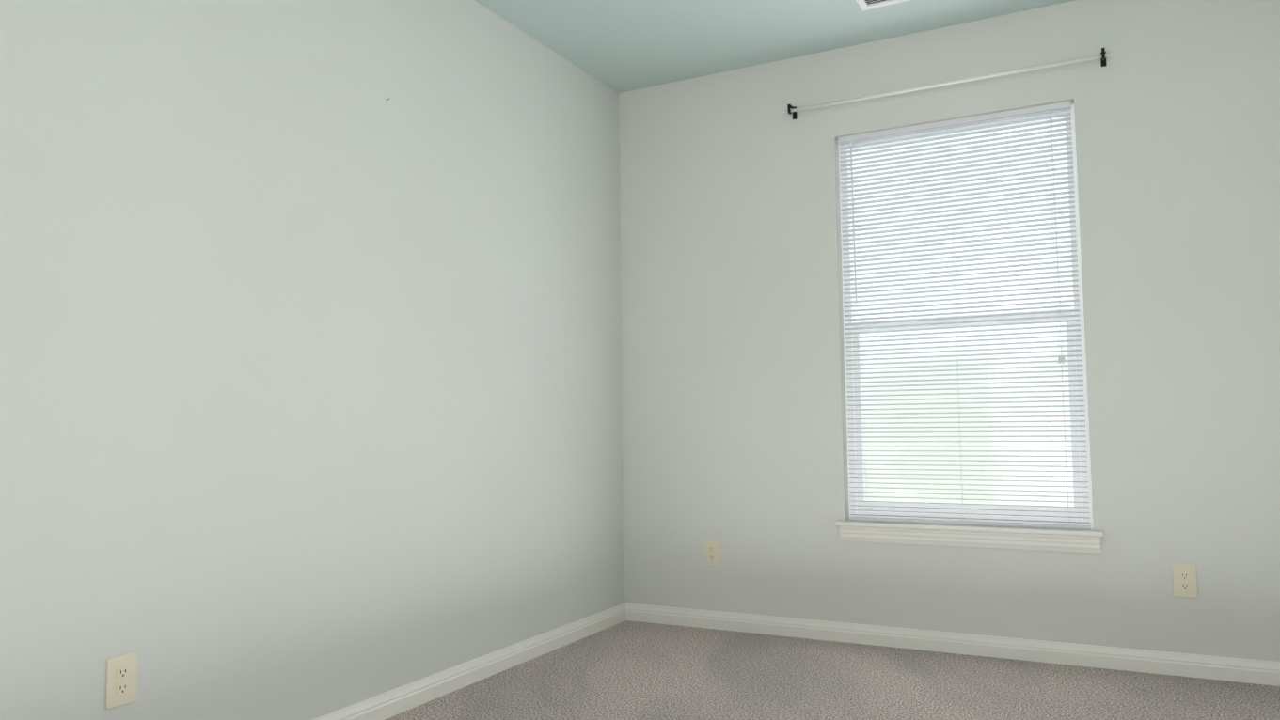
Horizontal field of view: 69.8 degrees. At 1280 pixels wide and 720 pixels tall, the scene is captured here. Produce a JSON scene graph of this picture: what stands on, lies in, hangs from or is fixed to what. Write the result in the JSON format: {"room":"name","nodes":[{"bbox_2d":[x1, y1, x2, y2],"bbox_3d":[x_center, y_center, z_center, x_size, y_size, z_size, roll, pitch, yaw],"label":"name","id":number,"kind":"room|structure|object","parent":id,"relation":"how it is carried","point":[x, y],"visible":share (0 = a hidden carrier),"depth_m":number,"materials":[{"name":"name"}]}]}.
{"room":"empty bedroom","nodes":[
{"label":"empty bedroom","id":0,"kind":"room"},
{"bbox_2d":[0,0,624,719],"bbox_3d":[-1.158,-0.160,2.821,0.150,2.700,4.600,-3,-4,28],"label":"wall","id":1,"kind":"structure","parent":0,"point":[310,359],"depth_m":2.82,"materials":[{"name":"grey paint"}]},
{"bbox_2d":[105,651,137,710],"bbox_3d":[-1.297,0.803,2.296,0.007,0.124,0.078,-3,-4,28],"label":"outlet","id":2,"kind":"object","parent":1,"relation":"attached to","point":[116,697],"visible":1,"depth_m":2.29,"materials":[{"name":"beige plastic"}]},
{"bbox_2d":[312,602,628,719],"bbox_3d":[-1.069,1.142,2.694,0.015,0.083,4.300,-3,-4,28],"label":"baseboard","id":3,"kind":"structure","parent":1,"relation":"attached to","point":[388,704],"depth_m":3.50,"materials":[{"name":"white wood"}]},
{"bbox_2d":[474,0,1074,93],"bbox_3d":[0.329,-1.639,2.131,3.550,0.120,4.600,-3,-4,28],"label":"ceiling","id":4,"kind":"structure","parent":0,"point":[619,46],"depth_m":4.00,"materials":[{"name":"green paint"}]},
{"bbox_2d":[855,0,910,10],"bbox_3d":[1.026,-1.479,3.645,0.345,0.011,0.245,-3,-4,28],"label":"ceiling vent","id":5,"kind":"object","parent":4,"relation":"in","point":[864,5],"visible":1,"depth_m":3.77,"materials":[{"name":"white metal"}]},
{"bbox_2d":[384,620,1279,719],"bbox_3d":[0.365,1.164,1.939,3.550,0.100,4.600,-3,-4,28],"label":"floor","id":6,"kind":"structure","parent":0,"point":[630,671],"depth_m":3.38,"materials":[{"name":"carpet"}]},
{"bbox_2d":[618,0,1279,662],"bbox_3d":[1.381,-0.111,4.001,3.250,2.700,0.150,-3,-4,28],"label":"wall","id":7,"kind":"structure","parent":0,"point":[734,412],"depth_m":3.88,"materials":[{"name":"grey paint"}]},
{"bbox_2d":[704,539,720,567],"bbox_3d":[0.345,0.926,4.393,0.078,0.124,0.007,-3,-4,28],"label":"outlet","id":8,"kind":"object","parent":7,"relation":"attached to","point":[714,545],"visible":1,"depth_m":4.39,"materials":[{"name":"beige plastic"}]},
{"bbox_2d":[782,47,1112,119],"bbox_3d":[1.283,-1.196,3.979,1.368,0.060,0.099,-3,-4,28],"label":"curtain rod","id":9,"kind":"object","parent":7,"relation":"attached to","point":[1102,55],"visible":1,"depth_m":3.91,"materials":[{"name":"white painted metal"},{"name":"black metal"}]},
{"bbox_2d":[628,603,1279,686],"bbox_3d":[1.355,1.190,3.840,3.180,0.083,0.015,-3,-4,28],"label":"baseboard","id":10,"kind":"structure","parent":7,"relation":"attached to","point":[1164,663],"depth_m":3.81,"materials":[{"name":"white wood"}]},
{"bbox_2d":[835,101,1104,553],"bbox_3d":[1.376,-0.129,3.981,1.075,1.846,0.172,-3,-4,28],"label":"window","id":11,"kind":"structure","parent":7,"relation":"in","point":[1053,529],"depth_m":3.95,"materials":[{"name":"white plastic"}]},
{"bbox_2d":[1171,564,1197,598],"bbox_3d":[2.074,0.842,3.489,0.078,0.124,0.007,-3,-4,28],"label":"outlet","id":12,"kind":"object","parent":7,"relation":"attached to","point":[1180,585],"visible":1,"depth_m":3.49,"materials":[{"name":"beige plastic"}]},
{"label":"outside","id":13,"kind":"structure","parent":0,"visible":0},
{"bbox_2d":[851,121,1074,506],"bbox_3d":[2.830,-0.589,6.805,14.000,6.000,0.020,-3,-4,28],"label":"window glass","id":14,"kind":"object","parent":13,"point":[1066,489],"depth_m":6.95,"materials":[{"name":"clear glass"}]}
]}

